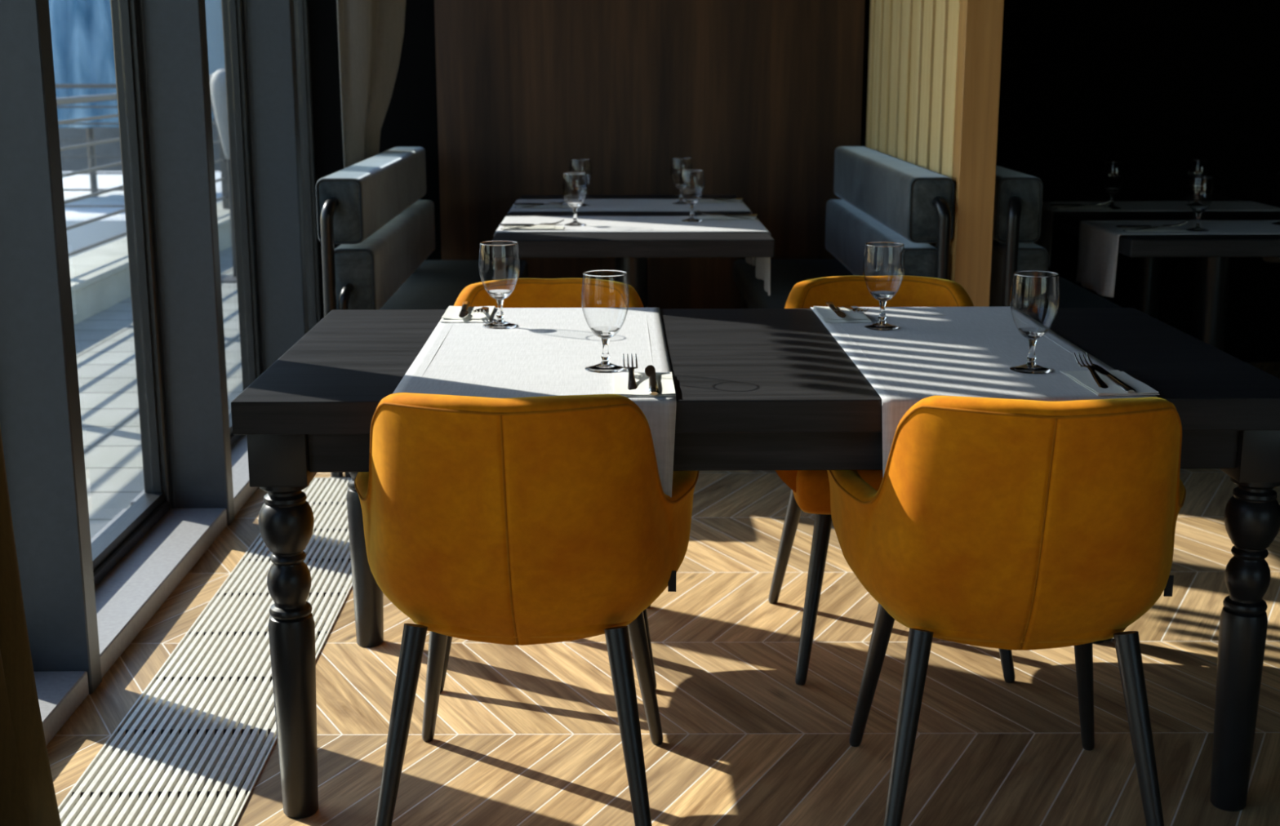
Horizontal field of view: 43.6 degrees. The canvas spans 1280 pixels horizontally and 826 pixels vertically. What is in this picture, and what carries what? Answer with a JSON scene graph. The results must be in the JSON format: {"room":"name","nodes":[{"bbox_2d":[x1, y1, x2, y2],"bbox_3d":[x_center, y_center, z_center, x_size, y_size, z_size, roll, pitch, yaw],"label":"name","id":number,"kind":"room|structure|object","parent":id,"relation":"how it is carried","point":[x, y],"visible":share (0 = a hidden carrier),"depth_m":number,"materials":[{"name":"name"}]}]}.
{"room":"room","nodes":[
{"label":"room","id":0,"kind":"room"},
{"bbox_2d":[46,361,1279,825],"bbox_3d":[3.306,0.960,1.732,9.340,0.001,10.850,0,13,-1],"label":"floor","id":1,"kind":"structure","parent":0,"point":[527,735],"depth_m":3.27,"materials":[{"name":"brown wood"}]},
{"bbox_2d":[34,671,88,745],"bbox_3d":[-1.296,0.695,2.789,0.294,0.054,1.168,0,13,-1],"label":"trim","id":2,"kind":"structure","parent":1,"relation":"on","point":[60,694],"depth_m":3.25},
{"bbox_2d":[90,508,226,678],"bbox_3d":[-1.316,0.425,3.995,0.294,0.054,1.168,0,13,-1],"label":"trim","id":3,"kind":"structure","parent":1,"relation":"on","point":[133,591],"depth_m":4.00,"materials":[{"name":"grey paint"}]},
{"bbox_2d":[130,413,257,515],"bbox_3d":[-1.337,0.155,5.201,0.294,0.054,1.168,0,13,-1],"label":"trim","id":4,"kind":"structure","parent":1,"relation":"on","point":[242,491],"depth_m":4.91,"materials":[{"name":"grey paint"}]},
{"bbox_2d":[57,477,352,825],"bbox_3d":[-0.876,0.724,2.981,0.330,0.094,4.330,0,13,-1],"label":"floor vent","id":5,"kind":"object","parent":1,"relation":"in","point":[194,746],"visible":0.59,"depth_m":3.28,"materials":[{"name":"silver metal"}]},
{"bbox_2d":[315,146,528,477],"bbox_3d":[-0.739,-0.452,5.877,0.560,0.942,1.829,0,13,-1],"label":"bench","id":6,"kind":"object","parent":1,"relation":"on","point":[371,206],"visible":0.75,"depth_m":5.45,"materials":[{"name":"leather"}]},
{"bbox_2d":[317,146,426,243],"bbox_3d":[-0.948,-0.818,5.827,0.142,0.205,1.760,0,13,-1],"label":"cushion","id":7,"kind":"object","parent":6,"relation":"on","point":[375,196],"depth_m":5.35,"materials":[{"name":"leather"}]},
{"bbox_2d":[334,200,435,309],"bbox_3d":[-0.916,-0.598,5.877,0.137,0.217,1.760,0,13,-1],"label":"cushion","id":8,"kind":"object","parent":6,"relation":"on","point":[375,268],"depth_m":5.32,"materials":[{"name":"leather"}]},
{"bbox_2d":[379,259,528,309],"bbox_3d":[-0.689,-0.410,5.923,0.460,0.100,1.760,0,13,-1],"label":"seat cushion","id":9,"kind":"object","parent":6,"relation":"on","point":[434,284],"depth_m":6.14,"materials":[{"name":"leather"}]},
{"bbox_2d":[354,392,699,825],"bbox_3d":[-0.201,0.314,2.777,0.612,0.809,0.581,0,13,2],"label":"armchair","id":10,"kind":"object","parent":1,"relation":"on","point":[525,521],"visible":0.97,"depth_m":2.54,"materials":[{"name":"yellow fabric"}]},
{"bbox_2d":[440,277,656,693],"bbox_3d":[-0.206,0.136,3.571,0.612,0.809,0.581,0,13,-1],"label":"armchair","id":11,"kind":"object","parent":1,"relation":"on","point":[527,292],"visible":0.12,"depth_m":3.71,"materials":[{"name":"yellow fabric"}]},
{"bbox_2d":[491,195,774,307],"bbox_3d":[-0.035,-0.355,5.885,0.886,0.750,1.640,0,13,-1],"label":"table","id":12,"kind":"object","parent":1,"relation":"on","point":[631,251],"visible":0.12,"depth_m":5.02,"materials":[{"name":"black wood"}]},
{"bbox_2d":[505,199,755,266],"bbox_3d":[-0.040,-0.694,6.162,0.947,0.218,0.500,0,13,-1],"label":"table runner","id":13,"kind":"object","parent":12,"relation":"on","point":[596,205],"visible":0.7,"depth_m":6.08,"materials":[{"name":"white fabric"}]},
{"bbox_2d":[515,204,569,208],"bbox_3d":[-0.365,-0.779,6.030,0.200,0.006,0.104,0,13,-1],"label":"napkin","id":14,"kind":"object","parent":13,"relation":"on","point":[517,206],"visible":0.98,"depth_m":6.00,"materials":[{"name":"white fabric"}]},
{"bbox_2d":[513,203,568,204],"bbox_3d":[-0.373,-0.791,6.053,0.210,0.009,0.019,0,13,-2],"label":"table knife","id":15,"kind":"object","parent":14,"relation":"on","point":[513,203],"visible":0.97,"depth_m":6.04,"materials":[{"name":"metal"}]},
{"bbox_2d":[515,199,569,208],"bbox_3d":[-0.366,-0.786,6.006,0.208,0.031,0.027,0,13,-1],"label":"fork","id":16,"kind":"object","parent":14,"relation":"on","point":[569,199],"visible":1,"depth_m":6.00,"materials":[{"name":"metal"}]},
{"bbox_2d":[568,159,591,206],"bbox_3d":[-0.226,-0.876,6.083,0.085,0.174,0.085,0,13,-1],"label":"water goblet","id":17,"kind":"object","parent":13,"relation":"on","point":[580,188],"visible":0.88,"depth_m":6.08,"materials":[{"name":"clear glass"}]},
{"bbox_2d":[670,157,692,204],"bbox_3d":[0.159,-0.893,6.157,0.085,0.174,0.085,0,13,-1],"label":"water goblet","id":18,"kind":"object","parent":13,"relation":"on","point":[682,186],"visible":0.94,"depth_m":6.16,"materials":[{"name":"clear glass"}]},
{"bbox_2d":[697,199,740,203],"bbox_3d":[0.291,-0.827,6.246,0.200,0.006,0.104,0,13,-1],"label":"napkin","id":19,"kind":"object","parent":13,"relation":"on","point":[708,201],"visible":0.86,"depth_m":6.23,"materials":[{"name":"white fabric"}]},
{"bbox_2d":[688,194,742,202],"bbox_3d":[0.292,-0.835,6.222,0.208,0.031,0.027,0,13,-1],"label":"fork","id":20,"kind":"object","parent":19,"relation":"on","point":[688,194],"visible":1,"depth_m":6.22,"materials":[{"name":"metal"}]},
{"bbox_2d":[688,197,742,199],"bbox_3d":[0.298,-0.838,6.264,0.210,0.009,0.019,0,13,-2],"label":"table knife","id":21,"kind":"object","parent":19,"relation":"on","point":[718,198],"visible":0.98,"depth_m":6.26,"materials":[{"name":"metal"}]},
{"bbox_2d":[493,215,770,236],"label":"table runner","id":22,"kind":"object","parent":12,"relation":"on","point":[635,224],"depth_m":5.41,"materials":[{"name":"white fabric"}]},
{"bbox_2d":[502,225,564,230],"bbox_3d":[-0.353,-0.613,5.289,0.200,0.006,0.104,0,13,-1],"label":"napkin","id":23,"kind":"object","parent":22,"relation":"on","point":[535,227],"visible":0.96,"depth_m":5.27,"materials":[{"name":"white fabric"}]},
{"bbox_2d":[499,223,563,226],"bbox_3d":[-0.360,-0.625,5.311,0.210,0.009,0.019,0,13,-2],"label":"table knife","id":24,"kind":"object","parent":23,"relation":"on","point":[500,224],"visible":0.94,"depth_m":5.30,"materials":[{"name":"metal"}]},
{"bbox_2d":[501,219,564,229],"bbox_3d":[-0.354,-0.620,5.265,0.208,0.031,0.027,0,13,-1],"label":"fork","id":25,"kind":"object","parent":23,"relation":"on","point":[555,223],"visible":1,"depth_m":5.26,"materials":[{"name":"metal"}]},
{"bbox_2d":[562,172,587,226],"bbox_3d":[-0.219,-0.720,5.385,0.085,0.174,0.085,0,13,-1],"label":"water goblet","id":26,"kind":"object","parent":22,"relation":"on","point":[575,206],"visible":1,"depth_m":5.39,"materials":[{"name":"clear glass"}]},
{"bbox_2d":[680,169,704,222],"bbox_3d":[0.180,-0.750,5.518,0.085,0.174,0.085,0,13,-1],"label":"water goblet","id":27,"kind":"object","parent":22,"relation":"on","point":[691,202],"visible":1,"depth_m":5.52,"materials":[{"name":"clear glass"}]},
{"bbox_2d":[697,215,755,219],"bbox_3d":[0.302,-0.685,5.612,0.200,0.006,0.104,0,13,-1],"label":"napkin","id":28,"kind":"object","parent":22,"relation":"on","point":[706,217],"visible":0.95,"depth_m":5.61,"materials":[{"name":"white fabric"}]},
{"bbox_2d":[697,210,756,219],"bbox_3d":[0.303,-0.693,5.588,0.208,0.031,0.027,0,13,-1],"label":"fork","id":29,"kind":"object","parent":28,"relation":"on","point":[709,214],"visible":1,"depth_m":5.58,"materials":[{"name":"metal"}]},
{"bbox_2d":[697,213,757,216],"bbox_3d":[0.308,-0.696,5.630,0.210,0.009,0.019,0,13,-2],"label":"table knife","id":30,"kind":"object","parent":28,"relation":"on","point":[730,215],"visible":0.99,"depth_m":5.63,"materials":[{"name":"metal"}]},
{"bbox_2d":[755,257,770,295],"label":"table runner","id":31,"kind":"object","parent":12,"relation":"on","point":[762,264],"depth_m":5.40,"materials":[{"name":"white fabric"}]},
{"bbox_2d":[231,307,1279,818],"bbox_3d":[0.219,0.244,3.185,1.794,0.762,0.970,0,13,-1],"label":"dining table","id":32,"kind":"object","parent":1,"relation":"on","point":[756,388],"visible":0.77,"depth_m":2.76,"materials":[{"name":"black wood"}]},
{"bbox_2d":[392,307,676,497],"bbox_3d":[-0.184,-0.048,3.113,0.470,0.168,1.030,0,13,-1],"label":"table runner","id":33,"kind":"object","parent":32,"relation":"on","point":[548,353],"visible":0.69,"depth_m":2.98,"materials":[{"name":"white fabric"}]},
{"bbox_2d":[439,306,495,322],"bbox_3d":[-0.371,-0.215,3.458,0.104,0.006,0.200,0,13,-1],"label":"napkin","id":34,"kind":"object","parent":33,"relation":"on","point":[451,313],"visible":0.81,"depth_m":3.43,"materials":[{"name":"white fabric"}]},
{"bbox_2d":[458,301,470,318],"bbox_3d":[-0.379,-0.223,3.464,0.019,0.009,0.210,-1,13,-3],"label":"table knife","id":35,"kind":"object","parent":34,"relation":"on","point":[464,313],"visible":1,"depth_m":3.45,"materials":[{"name":"metal"}]},
{"bbox_2d":[472,306,488,313],"bbox_3d":[-0.341,-0.227,3.455,0.027,0.029,0.208,0,13,-1],"label":"fork","id":36,"kind":"object","parent":34,"relation":"on","point":[483,308],"visible":1,"depth_m":3.40,"materials":[{"name":"metal"}]},
{"bbox_2d":[478,240,519,328],"bbox_3d":[-0.289,-0.265,3.301,0.085,0.174,0.085,0,13,-1],"label":"water goblet","id":37,"kind":"object","parent":33,"relation":"on","point":[500,295],"visible":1,"depth_m":3.30,"materials":[{"name":"clear glass"}]},
{"bbox_2d":[478,245,519,299],"bbox_3d":[-0.289,-0.292,3.295,0.085,0.115,0.085,0,13,-1],"label":"bowl","id":38,"kind":"object","parent":37,"relation":"on","point":[500,294],"depth_m":3.29,"materials":[{"name":"clear glass"}]},
{"bbox_2d":[581,270,629,373],"bbox_3d":[-0.062,-0.164,2.849,0.085,0.174,0.085,0,13,-1],"label":"water goblet","id":39,"kind":"object","parent":33,"relation":"on","point":[605,333],"visible":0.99,"depth_m":2.85,"materials":[{"name":"clear glass"}]},
{"bbox_2d":[581,274,629,337],"bbox_3d":[-0.062,-0.191,2.842,0.085,0.115,0.085,0,13,-1],"label":"bowl","id":40,"kind":"object","parent":39,"relation":"on","point":[601,331],"depth_m":2.84,"materials":[{"name":"clear glass"}]},
{"bbox_2d":[613,372,675,396],"bbox_3d":[0.006,-0.051,2.727,0.104,0.006,0.195,0,13,-1],"label":"napkin","id":41,"kind":"object","parent":33,"relation":"on","point":[665,384],"visible":0.83,"depth_m":2.71,"materials":[{"name":"white fabric"}]},
{"bbox_2d":[622,353,638,397],"bbox_3d":[-0.014,-0.064,2.731,0.027,0.037,0.207,0,13,-2],"label":"fork","id":42,"kind":"object","parent":41,"relation":"on","point":[632,384],"visible":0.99,"depth_m":2.75,"materials":[{"name":"metal"}]},
{"bbox_2d":[644,364,659,395],"bbox_3d":[0.020,-0.058,2.730,0.021,0.009,0.210,0,14,-1],"label":"table knife","id":43,"kind":"object","parent":41,"relation":"on","point":[650,371],"visible":1,"depth_m":2.71,"materials":[{"name":"metal"}]},
{"bbox_2d":[810,306,1157,478],"bbox_3d":[0.617,-0.049,3.127,0.456,0.173,1.030,0,13,-1],"label":"table runner","id":44,"kind":"object","parent":32,"relation":"on","point":[944,351],"visible":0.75,"depth_m":2.99,"materials":[{"name":"white fabric"}]},
{"bbox_2d":[813,306,871,323],"bbox_3d":[0.435,-0.214,3.454,0.100,0.006,0.200,0,13,-1],"label":"napkin","id":45,"kind":"object","parent":44,"relation":"on","point":[826,314],"visible":0.8,"depth_m":3.42,"materials":[{"name":"white fabric"}]},
{"bbox_2d":[825,301,845,318],"bbox_3d":[0.426,-0.222,3.462,0.019,0.009,0.210,0,13,-2],"label":"table knife","id":46,"kind":"object","parent":45,"relation":"on","point":[839,313],"visible":1,"depth_m":3.45,"materials":[{"name":"metal"}]},
{"bbox_2d":[842,305,868,312],"bbox_3d":[0.464,-0.229,3.465,0.027,0.029,0.208,-1,13,-3],"label":"fork","id":47,"kind":"object","parent":45,"relation":"on","point":[855,309],"visible":1,"depth_m":3.42,"materials":[{"name":"metal"}]},
{"bbox_2d":[862,241,905,330],"bbox_3d":[0.499,-0.260,3.281,0.085,0.174,0.085,0,13,-1],"label":"water goblet","id":48,"kind":"object","parent":44,"relation":"on","point":[882,296],"visible":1,"depth_m":3.28,"materials":[{"name":"clear glass"}]},
{"bbox_2d":[862,244,905,300],"bbox_3d":[0.499,-0.287,3.275,0.085,0.115,0.085,0,13,-1],"label":"bowl","id":49,"kind":"object","parent":48,"relation":"on","point":[879,295],"depth_m":3.27,"materials":[{"name":"clear glass"}]},
{"bbox_2d":[1009,270,1059,373],"bbox_3d":[0.699,-0.162,2.840,0.085,0.174,0.085,0,13,-1],"label":"water goblet","id":50,"kind":"object","parent":44,"relation":"on","point":[1033,334],"visible":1,"depth_m":2.84,"materials":[{"name":"clear glass"}]},
{"bbox_2d":[1009,275,1059,338],"bbox_3d":[0.699,-0.189,2.834,0.085,0.115,0.085,0,13,-1],"label":"bowl","id":51,"kind":"object","parent":50,"relation":"on","point":[1028,332],"depth_m":2.83,"materials":[{"name":"clear glass"}]},
{"bbox_2d":[1060,369,1159,395],"bbox_3d":[0.802,-0.054,2.740,0.104,0.006,0.205,-1,13,-3],"label":"napkin","id":52,"kind":"object","parent":44,"relation":"on","point":[1085,379],"visible":0.81,"depth_m":2.72,"materials":[{"name":"white fabric"}]},
{"bbox_2d":[1074,352,1114,395],"bbox_3d":[0.781,-0.067,2.744,0.027,0.037,0.207,0,13,0],"label":"fork","id":53,"kind":"object","parent":52,"relation":"on","point":[1100,382],"visible":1,"depth_m":2.77,"materials":[{"name":"metal"}]},
{"bbox_2d":[1090,363,1135,393],"bbox_3d":[0.806,-0.060,2.744,0.019,0.011,0.210,-1,13,-2],"label":"table knife","id":54,"kind":"object","parent":52,"relation":"on","point":[1101,371],"visible":0.94,"depth_m":2.71,"materials":[{"name":"metal"}]},
{"bbox_2d":[733,146,955,308],"bbox_3d":[0.689,-0.457,5.901,0.560,0.942,1.829,0,13,-1],"label":"bench","id":55,"kind":"object","parent":1,"relation":"on","point":[885,197],"visible":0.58,"depth_m":5.61,"materials":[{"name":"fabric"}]},
{"bbox_2d":[733,259,855,308],"bbox_3d":[0.638,-0.414,5.945,0.460,0.100,1.760,0,13,-1],"label":"seat cushion","id":56,"kind":"object","parent":55,"relation":"on","point":[784,273],"depth_m":6.30,"materials":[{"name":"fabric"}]},
{"bbox_2d":[825,199,937,277],"bbox_3d":[0.865,-0.604,5.906,0.137,0.217,1.760,0,13,-1],"label":"cushion","id":57,"kind":"object","parent":55,"relation":"on","point":[848,228],"depth_m":5.63,"materials":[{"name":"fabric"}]},
{"bbox_2d":[833,146,952,242],"bbox_3d":[0.897,-0.825,5.857,0.142,0.205,1.760,0,13,-1],"label":"cushion","id":58,"kind":"object","parent":55,"relation":"on","point":[893,197],"depth_m":5.42,"materials":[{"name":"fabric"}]},
{"bbox_2d":[768,275,1015,685],"bbox_3d":[0.560,0.126,3.615,0.612,0.809,0.581,0,13,-2],"label":"armchair","id":59,"kind":"object","parent":1,"relation":"on","point":[810,493],"visible":0.17,"depth_m":3.70,"materials":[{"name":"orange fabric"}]},
{"bbox_2d":[866,0,1004,306],"bbox_3d":[1.028,-1.631,5.750,0.114,3.300,1.950,0,13,-1],"label":"wall","id":60,"kind":"structure","parent":1,"relation":"on","point":[934,69],"depth_m":5.07,"materials":[{"name":"brown wood"}]},
{"bbox_2d":[826,395,1186,825],"bbox_3d":[0.634,0.319,2.754,0.612,0.809,0.581,0,13,2],"label":"armchair","id":61,"kind":"object","parent":1,"relation":"on","point":[991,522],"visible":0.98,"depth_m":2.52,"materials":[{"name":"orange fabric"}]},
{"bbox_2d":[989,165,1121,307],"bbox_3d":[1.383,-0.459,5.912,0.560,0.942,1.829,0,13,-1],"label":"bench","id":62,"kind":"object","parent":1,"relation":"on","point":[1018,196],"visible":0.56,"depth_m":5.03,"materials":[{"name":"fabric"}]},
{"bbox_2d":[992,165,1040,242],"bbox_3d":[1.173,-0.826,5.862,0.142,0.205,1.760,0,13,-1],"label":"cushion","id":63,"kind":"object","parent":62,"relation":"on","point":[1009,184],"depth_m":5.01,"materials":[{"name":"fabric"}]},
{"bbox_2d":[989,239,1046,307],"bbox_3d":[1.206,-0.605,5.912,0.137,0.217,1.760,0,13,-1],"label":"cushion","id":64,"kind":"object","parent":62,"relation":"on","point":[1031,256],"depth_m":5.06,"materials":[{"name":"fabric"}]},
{"bbox_2d":[989,271,1121,307],"bbox_3d":[1.432,-0.417,5.957,0.460,0.100,1.760,0,13,-1],"label":"seat cushion","id":65,"kind":"object","parent":62,"relation":"on","point":[1070,295],"depth_m":5.72,"materials":[{"name":"fabric"}]},
{"bbox_2d":[1042,194,1279,351],"bbox_3d":[1.968,-0.358,5.898,0.886,0.750,1.640,0,13,-1],"label":"table","id":66,"kind":"object","parent":1,"relation":"on","point":[1213,253],"visible":0.32,"depth_m":5.51,"materials":[{"name":"black wood"}]},
{"bbox_2d":[1032,200,1279,266],"bbox_3d":[1.969,-0.685,6.122,0.952,0.218,0.400,0,13,-1],"label":"table runner","id":67,"kind":"object","parent":66,"relation":"on","point":[1044,241],"visible":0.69,"depth_m":6.04,"materials":[{"name":"white fabric"}]},
{"bbox_2d":[1052,205,1111,208],"bbox_3d":[1.655,-0.772,6.000,0.200,0.006,0.104,0,13,-1],"label":"napkin","id":68,"kind":"object","parent":67,"relation":"on","point":[1057,206],"visible":0.97,"depth_m":5.96,"materials":[{"name":"white fabric"}]},
{"bbox_2d":[1054,200,1111,208],"bbox_3d":[1.655,-0.779,5.975,0.208,0.031,0.027,0,13,-1],"label":"fork","id":69,"kind":"object","parent":68,"relation":"on","point":[1108,201],"visible":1,"depth_m":5.97,"materials":[{"name":"metal"}]},
{"bbox_2d":[1102,160,1125,208],"bbox_3d":[1.766,-0.852,5.973,0.085,0.174,0.085,0,13,-1],"label":"water goblet","id":70,"kind":"object","parent":67,"relation":"on","point":[1112,190],"visible":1,"depth_m":5.98,"materials":[{"name":"clear glass"}]},
{"bbox_2d":[1186,158,1210,206],"bbox_3d":[2.123,-0.878,6.091,0.085,0.174,0.085,0,13,-1],"label":"water goblet","id":71,"kind":"object","parent":67,"relation":"on","point":[1197,188],"visible":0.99,"depth_m":6.09,"materials":[{"name":"clear glass"}]},
{"bbox_2d":[1075,219,1279,297],"bbox_3d":[1.981,-0.517,5.375,0.952,0.218,0.440,0,13,-1],"label":"table runner","id":72,"kind":"object","parent":66,"relation":"on","point":[1098,240],"visible":0.94,"depth_m":5.36,"materials":[{"name":"white fabric"}]},
{"bbox_2d":[1117,226,1186,231],"bbox_3d":[1.678,-0.602,5.239,0.200,0.006,0.104,0,13,-1],"label":"napkin","id":73,"kind":"object","parent":72,"relation":"on","point":[1158,228],"visible":0.97,"depth_m":5.22,"materials":[{"name":"white fabric"}]},
{"bbox_2d":[1115,225,1180,227],"bbox_3d":[1.671,-0.614,5.261,0.210,0.009,0.019,0,13,-2],"label":"table knife","id":74,"kind":"object","parent":73,"relation":"on","point":[1117,226],"visible":0.97,"depth_m":5.25,"materials":[{"name":"metal"}]},
{"bbox_2d":[1122,221,1187,231],"bbox_3d":[1.678,-0.609,5.215,0.208,0.031,0.027,0,13,-1],"label":"fork","id":75,"kind":"object","parent":73,"relation":"on","point":[1184,222],"visible":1,"depth_m":5.21,"materials":[{"name":"metal"}]},
{"bbox_2d":[1185,176,1213,231],"bbox_3d":[1.824,-0.682,5.218,0.085,0.174,0.085,0,13,-1],"label":"water goblet","id":76,"kind":"object","parent":72,"relation":"on","point":[1197,211],"visible":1,"depth_m":5.22,"materials":[{"name":"clear glass"}]},
{"bbox_2d":[1271,172,1279,225],"bbox_3d":[2.180,-0.725,5.409,0.085,0.174,0.085,0,13,-1],"label":"water goblet","id":77,"kind":"object","parent":72,"relation":"on","point":[1277,202],"visible":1,"depth_m":5.41,"materials":[{"name":"clear glass"}]},
{"bbox_2d":[307,0,1279,361],"bbox_3d":[3.215,-1.847,6.713,9.340,3.300,0.100,0,13,-1],"label":"wall","id":78,"kind":"structure","parent":0,"point":[1153,86],"depth_m":6.76,"materials":[{"name":"paint"}]},
{"bbox_2d":[434,0,865,308],"bbox_3d":[0.042,-1.822,6.600,1.780,3.300,0.024,0,13,-1],"label":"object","id":79,"kind":"structure","parent":78,"relation":"attached to","point":[761,96],"depth_m":6.71,"materials":[{"name":"brown wood"}]},
{"bbox_3d":[3.301,-2.309,0.999,9.550,0.100,11.050,0,13,-1],"label":"ceiling","id":80,"kind":"structure","parent":0,"visible":0},
{"bbox_2d":[0,425,61,825],"bbox_3d":[-1.060,-0.824,2.169,0.153,3.271,0.734,0,13,-1],"label":"curtain","id":81,"kind":"object","parent":80,"relation":"hanging from","point":[28,797],"visible":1,"depth_m":2.70,"materials":[{"name":"brown fabric"}]},
{"bbox_2d":[337,0,405,168],"bbox_3d":[-1.058,-1.718,6.138,0.172,3.260,0.374,9,15,34],"label":"curtain","id":82,"kind":"object","parent":80,"relation":"hanging from","point":[371,33],"visible":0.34,"depth_m":6.17,"materials":[{"name":"grey fabric"}]},
{"bbox_3d":[-1.273,-1.844,1.026,0.300,0.820,10.850,0,13,-1],"label":"wall","id":83,"kind":"structure","parent":0,"visible":0},
{"bbox_2d":[0,0,102,694],"bbox_3d":[-1.266,-0.624,3.128,0.225,2.480,0.068,0,13,-1],"label":"column","id":84,"kind":"structure","parent":83,"relation":"attached to","point":[41,419],"depth_m":3.21,"materials":[{"name":"grey metal"}]},
{"bbox_2d":[91,0,172,586],"bbox_3d":[-1.355,-0.785,3.724,0.067,2.426,1.168,0,13,-1],"label":"window","id":85,"kind":"structure","parent":83,"relation":"in","point":[109,548],"depth_m":4.34,"materials":[{"name":"black metal"}]},
{"bbox_2d":[138,0,235,525],"bbox_3d":[-1.286,-0.894,4.334,0.225,2.480,0.068,0,13,-1],"label":"column","id":86,"kind":"structure","parent":83,"relation":"attached to","point":[174,37],"depth_m":4.40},
{"bbox_2d":[221,0,262,446],"bbox_3d":[-1.375,-1.055,4.929,0.067,2.426,1.168,0,13,-1],"label":"window","id":87,"kind":"structure","parent":83,"relation":"in","point":[233,15],"depth_m":5.54,"materials":[{"name":"black metal"}]},
{"bbox_2d":[243,0,308,372],"bbox_3d":[-1.307,-1.164,5.540,0.225,2.480,0.068,0,13,-1],"label":"trim","id":88,"kind":"structure","parent":83,"relation":"attached to","point":[268,24],"depth_m":5.58,"materials":[{"name":"grey metal"}]},
{"bbox_2d":[293,0,322,330],"bbox_3d":[-1.395,-1.321,6.119,0.067,2.426,1.135,0,13,-1],"label":"window","id":89,"kind":"structure","parent":83,"relation":"in","point":[302,38],"depth_m":6.72,"materials":[{"name":"black metal"}]},
{"label":"outside","id":90,"kind":"structure","parent":0,"visible":0},
{"bbox_3d":[-0.332,0.084,20.512,240.000,0.100,280.000,0,13,-1],"label":"ground","id":91,"kind":"structure","parent":90,"visible":0},
{"bbox_2d":[58,74,220,171],"bbox_3d":[-23.793,-5.328,35.248,33.600,4.020,12.100,0,13,-1],"label":"building","id":92,"kind":"structure","parent":91,"relation":"on","point":[113,148],"depth_m":29.49,"materials":[{"name":"grey"}]},
{"bbox_2d":[62,171,222,257],"bbox_3d":[-6.817,-0.652,16.291,5.900,3.180,5.700,0,13,-1],"label":"terrace","id":93,"kind":"object","parent":91,"relation":"on","point":[82,236],"visible":0.02,"depth_m":14.15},
{"bbox_2d":[55,84,124,207],"bbox_3d":[-6.625,-2.183,13.337,5.200,1.100,0.060,0,13,-1],"label":"terrace railing","id":94,"kind":"object","parent":93,"relation":"on","point":[57,86],"visible":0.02,"depth_m":13.34,"materials":[{"name":"grey metal"}]},
{"bbox_2d":[48,0,213,196],"bbox_3d":[-5.258,-3.601,15.093,2.311,3.100,2.311,0,13,-1],"label":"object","id":95,"kind":"object","parent":93,"relation":"on","point":[82,31],"visible":0.2,"depth_m":14.34,"materials":[{"name":"blue fabric"}]},
{"bbox_2d":[204,0,225,74],"bbox_3d":[-11.609,-15.485,49.527,10.700,17.600,12.200,0,13,-1],"label":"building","id":96,"kind":"structure","parent":91,"relation":"on","point":[213,7],"depth_m":44.59,"materials":[{"name":"blue glass"}]},
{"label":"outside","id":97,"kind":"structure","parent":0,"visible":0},
{"bbox_2d":[74,245,243,538],"bbox_3d":[-2.381,-0.833,10.022,1.610,0.115,32.000,0,13,-1],"label":"floor","id":98,"kind":"structure","parent":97,"point":[104,344],"depth_m":6.35,"materials":[{"name":"grey tile"}]},
{"bbox_2d":[68,200,231,324],"bbox_3d":[-3.038,-0.986,9.977,0.395,0.202,32.000,0,13,-1],"label":"wall","id":99,"kind":"structure","parent":98,"relation":"on","point":[100,277],"depth_m":8.66,"materials":[{"name":"concrete"}]},
{"bbox_2d":[56,86,229,256],"bbox_3d":[-3.052,-1.742,10.832,0.060,0.900,24.000,0,13,-1],"label":"terrace railing","id":100,"kind":"object","parent":99,"relation":"on","point":[112,96],"visible":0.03,"depth_m":8.90,"materials":[{"name":"grey metal"}]},
{"bbox_2d":[209,68,236,283],"bbox_3d":[-2.429,-1.407,9.483,0.280,1.240,0.280,0,13,-1],"label":"lamp","id":101,"kind":"object","parent":98,"relation":"on","point":[218,82],"visible":0.52,"depth_m":9.37,"materials":[{"name":"grey paint"}]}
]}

